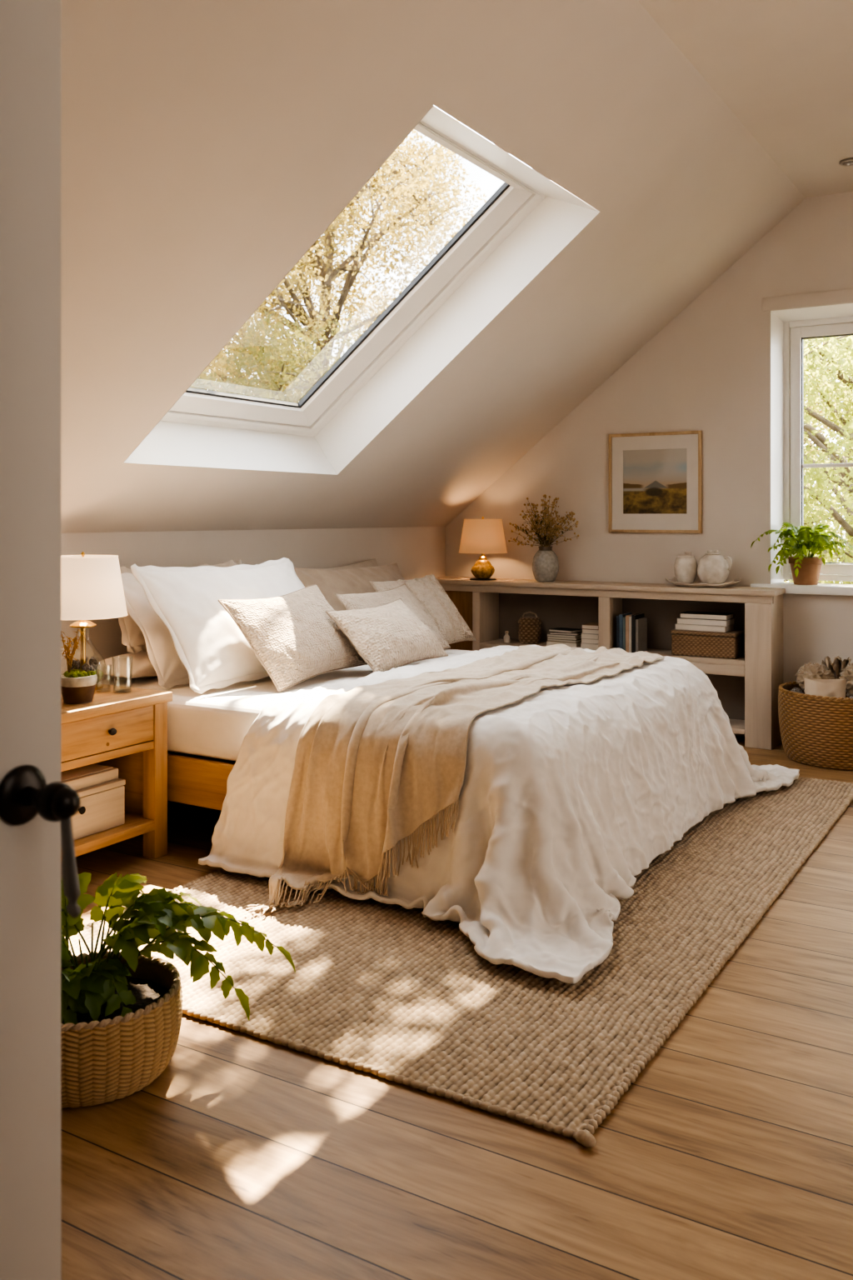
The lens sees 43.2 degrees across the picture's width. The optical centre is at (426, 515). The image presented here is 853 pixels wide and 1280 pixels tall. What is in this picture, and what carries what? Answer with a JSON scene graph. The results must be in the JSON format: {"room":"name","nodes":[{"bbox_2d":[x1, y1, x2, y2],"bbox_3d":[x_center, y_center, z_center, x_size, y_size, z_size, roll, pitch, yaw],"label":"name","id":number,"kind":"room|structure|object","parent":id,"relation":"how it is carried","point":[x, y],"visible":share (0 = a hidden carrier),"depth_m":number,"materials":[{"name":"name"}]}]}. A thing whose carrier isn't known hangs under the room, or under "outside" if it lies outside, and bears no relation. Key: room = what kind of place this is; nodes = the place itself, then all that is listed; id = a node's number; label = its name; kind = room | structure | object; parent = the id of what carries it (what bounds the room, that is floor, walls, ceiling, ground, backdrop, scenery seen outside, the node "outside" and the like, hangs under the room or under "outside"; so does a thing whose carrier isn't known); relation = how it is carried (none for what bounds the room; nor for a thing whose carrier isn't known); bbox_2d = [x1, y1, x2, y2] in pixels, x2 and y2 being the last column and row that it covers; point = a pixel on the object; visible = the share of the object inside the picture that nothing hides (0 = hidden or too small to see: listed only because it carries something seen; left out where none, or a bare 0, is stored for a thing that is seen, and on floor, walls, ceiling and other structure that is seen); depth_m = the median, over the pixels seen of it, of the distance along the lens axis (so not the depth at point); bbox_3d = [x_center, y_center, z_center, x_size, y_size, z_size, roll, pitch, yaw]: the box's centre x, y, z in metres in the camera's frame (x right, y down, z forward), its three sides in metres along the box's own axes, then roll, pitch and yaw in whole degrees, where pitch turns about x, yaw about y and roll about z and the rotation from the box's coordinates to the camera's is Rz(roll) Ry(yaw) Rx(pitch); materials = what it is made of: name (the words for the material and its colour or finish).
{"room":"bedroom","nodes":[
{"label":"bedroom","id":0,"kind":"room"},
{"bbox_2d":[60,526,445,679],"bbox_3d":[-1.702,0.687,4.603,0.250,1.226,6.700,0,0,31],"label":"wall","id":1,"kind":"structure","parent":0,"point":[419,552],"depth_m":5.62,"materials":[{"name":"white paint"}]},
{"bbox_2d":[60,0,805,533],"bbox_3d":[-0.693,-0.881,4.172,2.844,2.347,7.000,0,0,31],"label":"ceiling","id":2,"kind":"structure","parent":0,"point":[207,146],"depth_m":3.88,"materials":[{"name":"white paint"}]},
{"bbox_2d":[124,105,599,474],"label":"window","id":3,"kind":"structure","parent":2,"relation":"attached to","point":[452,227],"depth_m":5.02,"materials":[{"name":"white wood"}]},
{"bbox_2d":[60,735,852,1279],"bbox_3d":[0.084,1.400,2.479,5.600,0.200,9.100,0,0,31],"label":"floor","id":4,"kind":"structure","parent":0,"point":[729,1156],"depth_m":2.19,"materials":[{"name":"brown wood"}]},
{"bbox_2d":[0,0,80,1279],"bbox_3d":[-0.551,0.264,0.681,0.120,2.048,0.830,0,0,31],"label":"door","id":5,"kind":"structure","parent":4,"relation":"on","point":[37,808],"depth_m":1.01,"materials":[{"name":"grey paint"}]},
{"bbox_2d":[60,684,172,861],"bbox_3d":[-1.366,0.988,3.986,0.522,0.624,0.672,0,0,31],"label":"nightstand","id":6,"kind":"object","parent":4,"relation":"on","point":[124,728],"visible":0.53,"depth_m":4.03,"materials":[{"name":"brown wood"}]},
{"bbox_2d":[60,629,97,704],"bbox_3d":[-1.269,0.545,3.916,0.134,0.261,0.142,0,0,31],"label":"potted plant","id":7,"kind":"object","parent":6,"relation":"on","point":[77,687],"visible":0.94,"depth_m":3.88,"materials":[{"name":"green plant"}]},
{"bbox_2d":[60,778,125,844],"bbox_3d":[-1.357,1.069,3.931,0.336,0.168,0.417,0,0,31],"label":"storage box","id":8,"kind":"object","parent":6,"relation":"on","point":[102,807],"visible":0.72,"depth_m":3.93,"materials":[{"name":"beige cardboard"}]},
{"bbox_2d":[60,764,118,790],"bbox_3d":[-1.378,0.962,3.938,0.290,0.046,0.400,0,0,31],"label":"box","id":9,"kind":"object","parent":8,"relation":"on","point":[81,777],"visible":0.32,"depth_m":3.95,"materials":[{"name":"cardboard"}]},
{"bbox_2d":[60,551,128,689],"bbox_3d":[-1.348,0.408,4.230,0.340,0.535,0.340,0,0,-40],"label":"table lamp","id":10,"kind":"object","parent":6,"relation":"on","point":[92,587],"visible":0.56,"depth_m":4.12,"materials":[{"name":"white fabric"}]},
{"bbox_2d":[60,811,154,861],"bbox_3d":[-1.367,1.173,3.978,0.466,0.038,0.594,0,0,31],"label":"shelf","id":11,"kind":"object","parent":6,"relation":"attached to","point":[137,823],"depth_m":3.96,"materials":[{"name":"brown wood"}]},
{"bbox_2d":[60,950,182,1108],"bbox_3d":[-0.786,1.198,2.530,0.418,0.198,0.417,0,0,31],"label":"basket","id":12,"kind":"object","parent":4,"relation":"on","point":[112,1047],"depth_m":2.39,"materials":[{"name":"wicker"}]},
{"bbox_2d":[60,871,295,1108],"bbox_3d":[-0.759,1.080,2.549,0.774,0.432,0.494,0,0,31],"label":"potted plant","id":13,"kind":"object","parent":4,"relation":"on","point":[122,1012],"visible":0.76,"depth_m":2.47,"materials":[{"name":"green plant"}]},
{"bbox_2d":[167,750,235,810],"bbox_3d":[-0.133,1.025,4.835,2.140,0.550,1.965,0,0,31],"label":"bed","id":14,"kind":"object","parent":4,"relation":"on","point":[200,781],"visible":0.02,"depth_m":4.15,"materials":[{"name":"brown wood"}]},
{"bbox_2d":[100,648,473,761],"bbox_3d":[-0.133,0.820,4.833,2.058,0.232,1.950,0,0,31],"label":"mattress","id":15,"kind":"object","parent":14,"relation":"on","point":[215,722],"visible":0.12,"depth_m":4.19,"materials":[{"name":"white fabric"}]},
{"bbox_2d":[96,650,157,678],"bbox_3d":[-1.132,0.638,4.890,0.297,0.124,0.876,0,0,31],"label":"pillow","id":16,"kind":"object","parent":15,"relation":"on","point":[122,667],"visible":0.31,"depth_m":4.56,"materials":[{"name":"beige fabric"}]},
{"bbox_2d":[118,610,147,654],"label":"pillow","id":17,"kind":"object","parent":16,"relation":"on","point":[133,639],"depth_m":4.60,"materials":[{"name":"beige fabric"}]},
{"bbox_2d":[120,564,257,689],"bbox_3d":[-0.944,0.471,4.865,0.332,0.471,1.012,0,0,31],"label":"pillow","id":18,"kind":"object","parent":15,"relation":"on","point":[170,670],"visible":0.2,"depth_m":4.48,"materials":[{"name":"white fabric"}]},
{"bbox_2d":[120,566,132,574],"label":"pillow","id":19,"kind":"object","parent":18,"relation":"on","point":[122,569],"depth_m":4.77,"materials":[{"name":"beige fabric"}]},
{"bbox_2d":[130,557,304,694],"bbox_3d":[-0.795,0.451,4.763,0.372,0.509,1.046,0,0,31],"label":"pillow","id":20,"kind":"object","parent":15,"relation":"on","point":[214,652],"visible":0.7,"depth_m":4.48,"materials":[{"name":"white fabric"}]},
{"bbox_2d":[198,560,244,567],"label":"pillow","id":21,"kind":"object","parent":20,"relation":"on","point":[230,563],"depth_m":5.36,"materials":[{"name":"beige fabric"}]},
{"bbox_2d":[217,583,367,691],"bbox_3d":[-0.551,0.510,4.681,0.309,0.387,0.720,0,0,29],"label":"cushion","id":22,"kind":"object","parent":15,"relation":"on","point":[292,636],"visible":0.93,"depth_m":4.53,"materials":[{"name":"beige fabric"}]},
{"bbox_2d":[310,558,379,569],"bbox_3d":[-0.435,0.481,6.082,0.260,0.444,0.943,0,0,31],"label":"pillow","id":23,"kind":"object","parent":15,"relation":"on","point":[372,562],"visible":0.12,"depth_m":6.36,"materials":[{"name":"fabric"}]},
{"bbox_2d":[294,562,404,610],"bbox_3d":[-0.318,0.486,5.912,0.300,0.442,1.021,0,0,32],"label":"pillow","id":24,"kind":"object","parent":15,"relation":"on","point":[331,582],"visible":0.36,"depth_m":5.78,"materials":[{"name":"beige fabric"}]},
{"bbox_2d":[325,598,448,672],"bbox_3d":[-0.167,0.545,4.949,0.276,0.284,0.633,0,0,31],"label":"cushion","id":25,"kind":"object","parent":15,"relation":"on","point":[388,636],"visible":0.96,"depth_m":4.81,"materials":[{"name":"beige fabric"}]},
{"bbox_2d":[335,583,450,648],"bbox_3d":[-0.159,0.527,5.375,0.283,0.340,0.615,0,0,33],"label":"cushion","id":26,"kind":"object","parent":15,"relation":"on","point":[363,600],"visible":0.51,"depth_m":5.44,"materials":[{"name":"fabric"}]},
{"bbox_2d":[369,573,476,644],"bbox_3d":[-0.007,0.513,5.778,0.320,0.379,0.532,0,0,41],"label":"cushion","id":27,"kind":"object","parent":15,"relation":"on","point":[428,592],"visible":0.59,"depth_m":5.77,"materials":[{"name":"fabric"}]},
{"bbox_2d":[198,645,799,984],"bbox_3d":[0.440,0.957,4.482,1.597,0.626,2.789,0,0,31],"label":"duvet","id":28,"kind":"object","parent":15,"relation":"on","point":[568,792],"visible":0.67,"depth_m":3.67,"materials":[{"name":"white fabric"}]},
{"bbox_2d":[245,644,664,914],"bbox_3d":[0.236,0.942,4.244,0.741,0.663,2.217,0,0,31],"label":"throw blanket","id":29,"kind":"object","parent":28,"relation":"on","point":[375,763],"visible":1,"depth_m":3.67,"materials":[{"name":"beige fabric"}]},
{"bbox_2d":[64,776,852,1147],"bbox_3d":[0.444,1.284,4.144,1.825,0.030,3.441,0,0,31],"label":"rug","id":30,"kind":"object","parent":4,"relation":"on","point":[394,992],"visible":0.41,"depth_m":2.98,"materials":[{"name":"fabric"}]},
{"bbox_2d":[435,576,785,749],"bbox_3d":[1.027,0.858,6.677,2.281,0.885,0.310,0,0,31],"label":"bookcase","id":31,"kind":"object","parent":4,"relation":"on","point":[747,686],"visible":0.53,"depth_m":6.49,"materials":[{"name":"brown wood"}]},
{"bbox_2d":[459,516,507,580],"bbox_3d":[0.366,0.209,6.994,0.315,0.410,0.315,0,0,20],"label":"table lamp","id":32,"kind":"object","parent":31,"relation":"on","point":[482,536],"visible":1,"depth_m":6.89,"materials":[{"name":"beige fabric"}]},
{"bbox_2d":[503,630,509,642],"bbox_3d":[0.518,0.780,6.955,0.042,0.075,0.042,0,0,31],"label":"bottle","id":33,"kind":"object","parent":31,"relation":"on","point":[507,637],"visible":1,"depth_m":6.94,"materials":[{"name":"beige ceramic"}]},
{"bbox_2d":[518,611,541,644],"bbox_3d":[0.664,0.716,6.938,0.152,0.201,0.152,0,0,13],"label":"basket","id":34,"kind":"object","parent":31,"relation":"on","point":[529,631],"visible":1,"depth_m":6.88,"materials":[{"name":"wicker"}]},
{"bbox_2d":[532,545,559,581],"bbox_3d":[0.750,0.303,6.798,0.169,0.222,0.169,0,0,31],"label":"vase","id":35,"kind":"object","parent":31,"relation":"on","point":[545,562],"visible":1,"depth_m":6.74,"materials":[{"name":"grey ceramic"}]},
{"bbox_2d":[508,494,579,546],"bbox_3d":[0.743,0.093,6.807,0.478,0.462,0.301,0,0,31],"label":"bouquet","id":36,"kind":"object","parent":35,"relation":"in","point":[547,539],"visible":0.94,"depth_m":6.79,"materials":[{"name":"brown plant"}]},
{"bbox_2d":[546,640,581,647],"bbox_3d":[0.872,0.798,6.743,0.205,0.036,0.150,0,0,30],"label":"book","id":37,"kind":"object","parent":31,"relation":"on","point":[548,642],"visible":0.33,"depth_m":6.67,"materials":[{"name":"beige paper"}]},
{"bbox_2d":[547,638,581,642],"bbox_3d":[0.877,0.773,6.740,0.200,0.014,0.150,0,0,34],"label":"book","id":38,"kind":"object","parent":37,"relation":"on","point":[548,639],"visible":0.47,"depth_m":6.67,"materials":[{"name":"beige paper"}]},
{"bbox_2d":[547,636,581,639],"bbox_3d":[0.868,0.759,6.745,0.190,0.013,0.145,0,0,26],"label":"book","id":39,"kind":"object","parent":38,"relation":"on","point":[550,637],"visible":0.5,"depth_m":6.68,"materials":[{"name":"beige paper"}]},
{"bbox_2d":[547,633,581,638],"bbox_3d":[0.871,0.745,6.744,0.195,0.014,0.140,0,0,33],"label":"book","id":40,"kind":"object","parent":39,"relation":"on","point":[548,634],"visible":0.47,"depth_m":6.68,"materials":[{"name":"beige paper"}]},
{"bbox_2d":[550,631,582,635],"bbox_3d":[0.877,0.731,6.740,0.180,0.013,0.140,0,0,24],"label":"book","id":41,"kind":"object","parent":40,"relation":"on","point":[551,632],"visible":0.5,"depth_m":6.68,"materials":[{"name":"beige paper"}]},
{"bbox_2d":[549,627,582,633],"bbox_3d":[0.869,0.716,6.744,0.165,0.016,0.130,0,0,40],"label":"book","id":42,"kind":"object","parent":41,"relation":"on","point":[566,630],"visible":0.99,"depth_m":6.71,"materials":[{"name":"beige paper"}]},
{"bbox_2d":[580,643,598,649],"bbox_3d":[1.039,0.798,6.648,0.125,0.036,0.170,0,0,31],"label":"book","id":43,"kind":"object","parent":31,"relation":"on","point":[592,647],"visible":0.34,"depth_m":6.58,"materials":[{"name":"beige paper"}]},
{"bbox_2d":[580,638,598,644],"bbox_3d":[1.040,0.766,6.648,0.122,0.028,0.165,0,0,30],"label":"book","id":44,"kind":"object","parent":43,"relation":"on","point":[583,640],"visible":0.52,"depth_m":6.58,"materials":[{"name":"beige paper"}]},
{"bbox_2d":[580,633,598,639],"bbox_3d":[1.038,0.736,6.649,0.118,0.030,0.165,0,0,33],"label":"book","id":45,"kind":"object","parent":44,"relation":"on","point":[583,635],"visible":0.52,"depth_m":6.58,"materials":[{"name":"beige paper"}]},
{"bbox_2d":[582,629,598,634],"bbox_3d":[1.040,0.707,6.647,0.115,0.028,0.160,0,0,30],"label":"book","id":46,"kind":"object","parent":45,"relation":"on","point":[584,631],"visible":0.52,"depth_m":6.58,"materials":[{"name":"beige paper"}]},
{"bbox_2d":[581,622,598,629],"bbox_3d":[1.038,0.680,6.649,0.110,0.026,0.160,0,0,31],"label":"book","id":47,"kind":"object","parent":46,"relation":"on","point":[594,626],"visible":0.66,"depth_m":6.59,"materials":[{"name":"beige paper"}]},
{"bbox_2d":[616,615,619,648],"bbox_3d":[1.187,0.709,6.536,0.018,0.215,0.155,0,0,31],"label":"book","id":48,"kind":"object","parent":31,"relation":"on","point":[617,617],"visible":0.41,"depth_m":6.47,"materials":[{"name":"blue paper"}]},
{"bbox_2d":[623,616,625,650],"bbox_3d":[1.222,0.711,6.515,0.016,0.210,0.155,0,0,31],"label":"book","id":49,"kind":"object","parent":31,"relation":"on","point":[624,617],"visible":0.33,"depth_m":6.45,"materials":[{"name":"grey paper"}]},
{"bbox_2d":[619,612,631,649],"bbox_3d":[1.205,0.704,6.525,0.022,0.225,0.155,0,0,31],"label":"book","id":50,"kind":"object","parent":31,"relation":"on","point":[621,616],"visible":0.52,"depth_m":6.46,"materials":[{"name":"paper"}]},
{"bbox_2d":[625,613,634,652],"bbox_3d":[1.238,0.706,6.505,0.020,0.220,0.155,0,0,31],"label":"book","id":51,"kind":"object","parent":31,"relation":"on","point":[627,616],"visible":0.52,"depth_m":6.44,"materials":[{"name":"beige paper"}]},
{"bbox_2d":[629,615,631,652],"bbox_3d":[1.254,0.709,6.495,0.015,0.215,0.155,0,0,31],"label":"book","id":52,"kind":"object","parent":31,"relation":"on","point":[630,617],"visible":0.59,"depth_m":6.43,"materials":[{"name":"beige paper"}]},
{"bbox_2d":[631,613,644,652],"bbox_3d":[1.272,0.704,6.485,0.024,0.225,0.155,0,0,31],"label":"book","id":53,"kind":"object","parent":31,"relation":"on","point":[637,616],"visible":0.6,"depth_m":6.42,"materials":[{"name":"black paper"}]},
{"bbox_2d":[635,617,647,652],"bbox_3d":[1.290,0.716,6.474,0.016,0.200,0.155,0,0,31],"label":"book","id":54,"kind":"object","parent":31,"relation":"on","point":[641,623],"visible":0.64,"depth_m":6.46,"materials":[{"name":"grey paper"}]},
{"bbox_2d":[665,576,741,588],"bbox_3d":[1.618,0.389,6.300,0.400,0.054,0.184,0,0,31],"label":"platter","id":55,"kind":"object","parent":31,"relation":"on","point":[696,584],"visible":0.94,"depth_m":6.24,"materials":[{"name":"beige ceramic"}]},
{"bbox_2d":[674,551,697,583],"bbox_3d":[1.531,0.304,6.364,0.136,0.186,0.129,0,0,31],"label":"ceramic jar","id":56,"kind":"object","parent":55,"relation":"on","point":[686,565],"visible":0.96,"depth_m":6.32,"materials":[{"name":"beige ceramic"}]},
{"bbox_2d":[697,550,732,584],"bbox_3d":[1.665,0.298,6.271,0.183,0.197,0.184,0,0,-7],"label":"ceramic jar","id":57,"kind":"object","parent":55,"relation":"on","point":[712,567],"visible":0.95,"depth_m":6.21,"materials":[{"name":"beige ceramic"}]},
{"bbox_2d":[670,629,744,659],"bbox_3d":[1.640,0.742,6.298,0.385,0.148,0.191,0,0,31],"label":"woven box","id":58,"kind":"object","parent":31,"relation":"on","point":[697,643],"visible":0.91,"depth_m":6.22,"materials":[{"name":"brown wicker"}]},
{"bbox_2d":[675,623,734,632],"bbox_3d":[1.625,0.650,6.308,0.300,0.034,0.160,0,0,32],"label":"book","id":59,"kind":"object","parent":58,"relation":"on","point":[678,627],"visible":0.81,"depth_m":6.24,"materials":[{"name":"beige paper"}]},
{"bbox_2d":[676,617,734,626],"bbox_3d":[1.631,0.615,6.304,0.295,0.034,0.160,0,0,31],"label":"book","id":60,"kind":"object","parent":59,"relation":"on","point":[680,621],"visible":0.8,"depth_m":6.23,"materials":[{"name":"beige paper"}]},
{"bbox_2d":[680,610,734,620],"bbox_3d":[1.638,0.583,6.300,0.275,0.030,0.160,0,0,30],"label":"book","id":61,"kind":"object","parent":60,"relation":"on","point":[688,614],"visible":1,"depth_m":6.25,"materials":[{"name":"beige paper"}]},
{"bbox_2d":[778,680,852,769],"bbox_3d":[2.199,1.109,5.753,0.616,0.376,0.615,0,0,-39],"label":"wicker basket","id":62,"kind":"object","parent":4,"relation":"on","point":[816,731],"visible":0.9,"depth_m":5.54,"materials":[{"name":"wicker"}]},
{"bbox_2d":[790,687,803,693],"bbox_3d":[1.971,0.977,5.743,0.082,0.126,0.080,0,0,31],"label":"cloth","id":63,"kind":"object","parent":62,"relation":"in","point":[795,689],"visible":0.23,"depth_m":5.73,"materials":[{"name":"grey fabric"}]},
{"bbox_2d":[795,661,835,692],"bbox_3d":[2.077,0.871,5.772,0.209,0.178,0.153,0,0,31],"label":"cloth","id":64,"kind":"object","parent":62,"relation":"in","point":[818,671],"visible":0.58,"depth_m":5.74,"materials":[{"name":"beige fabric"}]},
{"bbox_2d":[804,678,846,698],"bbox_3d":[2.070,0.922,5.596,0.208,0.155,0.058,0,0,9],"label":"paper bag","id":65,"kind":"object","parent":62,"relation":"in","point":[824,687],"visible":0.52,"depth_m":5.58,"materials":[{"name":"beige paper"}]},
{"bbox_2d":[821,655,852,679],"bbox_3d":[2.251,0.853,5.860,0.326,0.182,0.152,0,0,31],"label":"cloth","id":66,"kind":"object","parent":62,"relation":"in","point":[836,667],"visible":0.24,"depth_m":5.85,"materials":[{"name":"fabric"}]},
{"bbox_2d":[839,663,852,697],"bbox_3d":[2.274,0.868,5.656,0.210,0.214,0.157,0,0,31],"label":"cloth","id":67,"kind":"object","parent":62,"relation":"in","point":[847,672],"visible":0.83,"depth_m":5.65,"materials":[{"name":"beige fabric"}]},
{"bbox_2d":[445,191,852,735],"bbox_3d":[2.352,-0.260,6.203,5.550,3.120,0.220,0,0,31],"label":"wall","id":68,"kind":"structure","parent":0,"point":[707,370],"depth_m":6.47,"materials":[{"name":"white paint"}]},
{"bbox_2d":[608,430,702,533],"bbox_3d":[1.402,-0.203,6.630,0.590,0.617,0.024,0,0,31],"label":"framed picture","id":69,"kind":"object","parent":68,"relation":"attached to","point":[655,479],"visible":1,"depth_m":6.63,"materials":[{"name":"brown wood"}]},
{"bbox_2d":[623,448,686,514],"bbox_3d":[1.405,-0.211,6.636,0.414,0.404,0.002,0,0,31],"label":"print","id":70,"kind":"object","parent":69,"relation":"attached to","point":[655,479],"depth_m":6.63},
{"bbox_2d":[750,582,852,595],"bbox_3d":[2.542,0.420,6.037,1.374,0.049,0.261,0,0,31],"label":"windowsill","id":71,"kind":"object","parent":68,"relation":"attached to","point":[821,588],"visible":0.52,"depth_m":6.12,"materials":[{"name":"white paint"}]},
{"bbox_2d":[750,522,852,584],"bbox_3d":[2.143,0.216,6.146,0.537,0.358,0.457,0,0,-19],"label":"potted fern","id":72,"kind":"object","parent":71,"relation":"on","point":[806,570],"visible":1,"depth_m":6.14,"materials":[{"name":"green plant"}]},
{"bbox_2d":[762,288,852,310],"bbox_3d":[2.505,-1.235,5.975,1.264,0.076,0.012,0,0,31],"label":"trim","id":73,"kind":"structure","parent":68,"relation":"attached to","point":[845,296],"depth_m":6.16,"materials":[{"name":"white paint"}]},
{"bbox_2d":[770,303,852,584],"bbox_3d":[2.575,-0.398,6.092,1.171,1.592,0.261,0,0,31],"label":"window","id":74,"kind":"structure","parent":68,"relation":"in","point":[789,327],"depth_m":6.38,"materials":[{"name":"white wood"}]},
{"bbox_2d":[638,0,852,198],"bbox_3d":[1.698,-1.920,2.734,3.097,0.200,7.000,0,0,31],"label":"ceiling","id":75,"kind":"structure","parent":0,"point":[784,68],"depth_m":4.37,"materials":[{"name":"white paint"}]},
{"bbox_2d":[839,157,852,166],"bbox_3d":[2.174,-1.814,5.528,0.110,0.012,0.110,0,0,31],"label":"recessed light","id":76,"kind":"object","parent":75,"relation":"in","point":[847,162],"visible":1,"depth_m":5.54,"materials":[{"name":"silver metal"}]},
{"bbox_2d":[788,556,823,584],"bbox_3d":[2.190,0.317,6.224,0.192,0.158,0.192,0,0,31],"label":"pot","id":77,"kind":"object","parent":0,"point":[809,573],"depth_m":6.16,"materials":[{"name":"brown ceramic"}]},
{"label":"outside","id":78,"kind":"structure","parent":0,"visible":0},
{"bbox_3d":[-1.577,4.350,14.271,70.000,0.300,70.000,0,0,31],"label":"ground","id":79,"kind":"structure","parent":78,"visible":0},
{"bbox_2d":[784,335,852,584],"bbox_3d":[5.092,0.469,13.263,5.407,7.482,5.657,0,0,-10],"label":"tree","id":80,"kind":"object","parent":79,"relation":"on","point":[817,358],"visible":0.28,"depth_m":12.05,"materials":[{"name":"green plant"}]},
{"bbox_2d":[804,339,852,554],"bbox_3d":[7.608,-0.948,18.971,6.058,10.307,5.715,0,0,31],"label":"tree","id":81,"kind":"object","parent":79,"relation":"on","point":[820,410],"visible":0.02,"depth_m":18.82,"materials":[{"name":"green plant"}]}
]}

